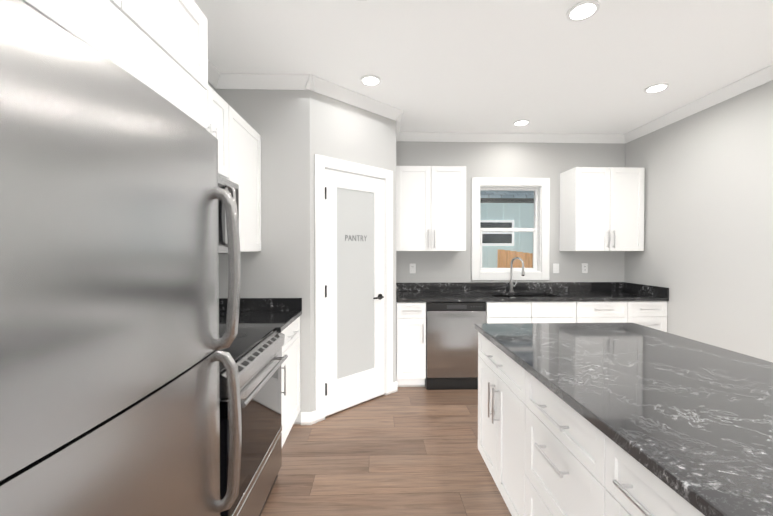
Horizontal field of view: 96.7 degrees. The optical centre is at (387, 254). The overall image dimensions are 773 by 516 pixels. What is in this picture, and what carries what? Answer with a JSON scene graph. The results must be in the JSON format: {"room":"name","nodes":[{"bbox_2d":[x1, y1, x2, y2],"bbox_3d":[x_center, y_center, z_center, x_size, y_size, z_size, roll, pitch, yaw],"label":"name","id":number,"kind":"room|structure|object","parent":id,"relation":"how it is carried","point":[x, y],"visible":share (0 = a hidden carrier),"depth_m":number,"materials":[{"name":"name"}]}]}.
{"room":"kitchen","nodes":[
{"label":"kitchen","id":0,"kind":"room"},
{"bbox_2d":[260,387,511,515],"bbox_3d":[0.821,1.440,0.421,4.455,0.100,7.570,0,1,-2],"label":"floor","id":1,"kind":"structure","parent":0,"point":[407,451],"depth_m":2.25,"materials":[{"name":"brown wood"}]},
{"bbox_2d":[0,0,241,515],"bbox_3d":[-0.900,0.484,0.874,0.752,1.800,0.860,0,1,-2],"label":"fridge","id":2,"kind":"object","parent":1,"relation":"on","point":[112,344],"visible":1,"depth_m":0.72,"materials":[{"name":"silver metal"}]},
{"bbox_2d":[219,327,287,515],"bbox_3d":[-0.954,0.913,1.746,0.714,0.919,0.762,0,1,-2],"label":"range","id":3,"kind":"object","parent":1,"relation":"on","point":[256,355],"visible":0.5,"depth_m":1.70,"materials":[{"name":"silver metal"}]},
{"bbox_2d":[281,316,299,446],"bbox_3d":[-0.999,0.924,2.433,0.691,0.880,0.605,0,1,-2],"label":"base cabinet","id":4,"kind":"object","parent":1,"relation":"on","point":[290,387],"visible":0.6,"depth_m":2.46,"materials":[{"name":"white wood"}]},
{"bbox_2d":[219,298,301,331],"bbox_3d":[-1.010,0.414,2.426,0.669,0.133,0.605,0,1,-2],"label":"countertop","id":5,"kind":"structure","parent":4,"relation":"on","point":[280,314],"depth_m":2.64,"materials":[{"name":"black stone"}]},
{"bbox_2d":[396,302,425,386],"bbox_3d":[0.222,0.907,3.722,0.292,0.880,0.620,0,1,-2],"label":"base cabinet","id":6,"kind":"object","parent":1,"relation":"on","point":[410,344],"depth_m":3.42,"materials":[{"name":"white wood"}]},
{"bbox_2d":[396,282,668,317],"bbox_3d":[1.451,0.505,3.744,2.754,0.348,0.636,0,1,-2],"label":"countertop","id":7,"kind":"structure","parent":6,"relation":"on","point":[501,292],"depth_m":3.92,"materials":[{"name":"black stone"}]},
{"bbox_2d":[509,257,524,291],"bbox_3d":[1.470,0.228,3.929,0.128,0.400,0.171,0,1,-2],"label":"faucet","id":8,"kind":"object","parent":7,"relation":"on","point":[511,274],"visible":0.98,"depth_m":3.97,"materials":[{"name":"silver metal"}]},
{"bbox_2d":[425,302,485,389],"bbox_3d":[0.673,0.909,3.718,0.598,0.876,0.613,0,1,-2],"label":"dishwasher","id":9,"kind":"object","parent":1,"relation":"on","point":[452,355],"visible":0.88,"depth_m":3.42,"materials":[{"name":"silver metal"}]},
{"bbox_2d":[540,301,631,322],"bbox_3d":[2.120,0.907,3.777,0.589,0.880,0.620,0,1,-2],"label":"base cabinet","id":10,"kind":"object","parent":1,"relation":"on","point":[550,311],"depth_m":3.46,"materials":[{"name":"white wood"}]},
{"bbox_2d":[478,332,704,515],"bbox_3d":[1.096,0.942,1.008,1.041,0.880,2.440,0,1,-2],"label":"kitchen island","id":11,"kind":"object","parent":1,"relation":"on","point":[544,450],"visible":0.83,"depth_m":1.29,"materials":[{"name":"white wood"}]},
{"bbox_2d":[474,323,772,515],"bbox_3d":[1.125,0.482,1.003,1.053,0.035,2.500,0,1,-2],"label":"island countertop","id":12,"kind":"structure","parent":11,"relation":"on","point":[690,421],"depth_m":1.11,"materials":[{"name":"black stone"}]},
{"bbox_2d":[632,301,666,331],"bbox_3d":[2.620,0.906,3.792,0.411,0.880,0.620,0,1,-2],"label":"base cabinet","id":13,"kind":"object","parent":1,"relation":"on","point":[652,314],"depth_m":3.48,"materials":[{"name":"white wood"}]},
{"bbox_2d":[194,0,772,423],"bbox_3d":[0.821,-0.035,0.402,4.455,2.850,7.570,0,1,-2],"label":"wall","id":14,"kind":"structure","parent":0,"point":[705,256],"depth_m":2.73,"materials":[{"name":"grey paint"}]},
{"bbox_2d":[20,0,207,129],"bbox_3d":[-0.977,-0.700,0.883,0.646,0.432,0.913,0,1,-2],"label":"upper cabinet","id":15,"kind":"object","parent":14,"relation":"attached to","point":[159,47],"visible":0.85,"depth_m":1.02,"materials":[{"name":"white wood"}]},
{"bbox_2d":[206,85,228,178],"bbox_3d":[-1.131,-0.679,1.731,0.388,0.497,0.782,0,1,-2],"label":"upper cabinet","id":16,"kind":"object","parent":14,"relation":"attached to","point":[217,116],"visible":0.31,"depth_m":2.02,"materials":[{"name":"white wood"}]},
{"bbox_2d":[218,175,238,253],"bbox_3d":[-1.086,-0.213,1.728,0.477,0.427,0.760,0,1,-2],"label":"microwave","id":17,"kind":"object","parent":16,"relation":"attached to","point":[231,187],"visible":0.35,"depth_m":1.90,"materials":[{"name":"silver metal"}]},
{"bbox_2d":[226,105,260,251],"bbox_3d":[-1.151,-0.478,2.421,0.388,0.915,0.584,0,1,-2],"label":"upper cabinet","id":18,"kind":"object","parent":14,"relation":"attached to","point":[244,136],"visible":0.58,"depth_m":2.44,"materials":[{"name":"white wood"}]},
{"bbox_2d":[301,381,397,424],"bbox_3d":[0.831,1.344,0.092,4.215,0.100,6.674,0,1,-2],"label":"baseboard","id":19,"kind":"structure","parent":14,"relation":"attached to","point":[308,418],"depth_m":2.74,"materials":[{"name":"white wood"}]},
{"bbox_2d":[314,154,392,422],"bbox_3d":[-0.307,0.273,3.097,0.864,2.164,0.123,-1,1,-43],"label":"door frame","id":20,"kind":"structure","parent":14,"relation":"attached to","point":[322,163],"depth_m":2.82,"materials":[{"name":"white wood"}]},
{"bbox_2d":[325,169,384,416],"bbox_3d":[-0.272,0.318,3.054,0.676,2.056,0.093,-1,1,-43],"label":"pantry door","id":21,"kind":"structure","parent":14,"relation":"in","point":[354,319],"depth_m":3.05,"materials":[{"name":"white wood"}]},
{"bbox_2d":[345,235,366,240],"bbox_3d":[-0.282,-0.148,3.068,0.246,0.053,0.001,-1,1,-43],"label":"sign","id":22,"kind":"object","parent":21,"relation":"attached to","point":[354,238],"visible":1,"depth_m":3.04,"materials":[{"name":"grey paint"}]},
{"bbox_2d":[360,75,380,85],"bbox_3d":[-0.138,-1.384,2.733,0.164,0.011,0.164,0,1,-2],"label":"recessed light","id":23,"kind":"object","parent":14,"relation":"in","point":[371,80],"visible":0.94,"depth_m":2.72,"materials":[{"name":"white"}]},
{"bbox_2d":[410,264,415,273],"bbox_3d":[0.287,0.163,4.021,0.072,0.116,0.009,0,1,-2],"label":"electrical outlet","id":24,"kind":"object","parent":14,"relation":"attached to","point":[412,268],"visible":1,"depth_m":4.02,"materials":[{"name":"white plastic"}]},
{"bbox_2d":[396,166,465,250],"bbox_3d":[0.458,-0.497,3.837,0.764,0.915,0.368,0,1,-2],"label":"upper cabinet","id":25,"kind":"object","parent":14,"relation":"attached to","point":[430,208],"visible":0.92,"depth_m":3.70,"materials":[{"name":"white wood"}]},
{"bbox_2d":[208,60,772,143],"bbox_3d":[0.822,-1.315,0.371,4.215,0.087,7.300,0,1,-2],"label":"crown molding","id":26,"kind":"structure","parent":14,"relation":"attached to","point":[217,79],"depth_m":3.08,"materials":[{"name":"white wood"}]},
{"bbox_2d":[471,177,549,279],"bbox_3d":[1.442,-0.302,4.109,0.923,1.202,0.150,0,1,-2],"label":"window","id":27,"kind":"structure","parent":14,"relation":"in","point":[540,231],"depth_m":4.05,"materials":[{"name":"white"}]},
{"bbox_2d":[513,119,529,125],"bbox_3d":[1.413,-1.395,3.639,0.164,0.011,0.164,0,1,-2],"label":"recessed light","id":28,"kind":"object","parent":14,"relation":"in","point":[521,122],"visible":0.98,"depth_m":3.62,"materials":[{"name":"white"}]},
{"bbox_2d":[553,263,558,272],"bbox_3d":[1.992,0.163,4.071,0.072,0.116,0.010,0,1,-2],"label":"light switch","id":29,"kind":"object","parent":14,"relation":"attached to","point":[555,267],"visible":1,"depth_m":4.07,"materials":[{"name":"white plastic"}]},
{"bbox_2d":[566,0,599,21],"bbox_3d":[1.099,-1.373,1.939,0.164,0.011,0.164,0,1,-2],"label":"recessed light","id":30,"kind":"object","parent":14,"relation":"in","point":[583,10],"visible":1,"depth_m":1.93,"materials":[{"name":"white"}]},
{"bbox_2d":[582,263,587,272],"bbox_3d":[2.337,0.163,4.081,0.072,0.116,0.009,0,1,-2],"label":"electrical outlet","id":31,"kind":"object","parent":14,"relation":"attached to","point":[584,267],"visible":1,"depth_m":4.08,"materials":[{"name":"white plastic"}]},
{"bbox_2d":[559,167,644,250],"bbox_3d":[2.419,-0.498,3.894,0.765,0.915,0.368,0,1,-2],"label":"upper cabinet","id":32,"kind":"object","parent":14,"relation":"attached to","point":[601,208],"visible":1,"depth_m":3.76,"materials":[{"name":"white wood"}]},
{"bbox_2d":[644,83,668,92],"bbox_3d":[2.237,-1.385,2.863,0.164,0.011,0.164,0,1,-2],"label":"recessed light","id":33,"kind":"object","parent":14,"relation":"in","point":[655,88],"visible":0.96,"depth_m":2.85,"materials":[{"name":"white"}]},
{"label":"outside","id":34,"kind":"structure","parent":0,"visible":0},
{"bbox_2d":[480,191,533,267],"bbox_3d":[2.847,-0.508,7.995,14.000,5.000,7.400,0,1,-2],"label":"building","id":35,"kind":"structure","parent":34,"point":[497,245],"depth_m":8.47,"materials":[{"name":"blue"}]}
]}

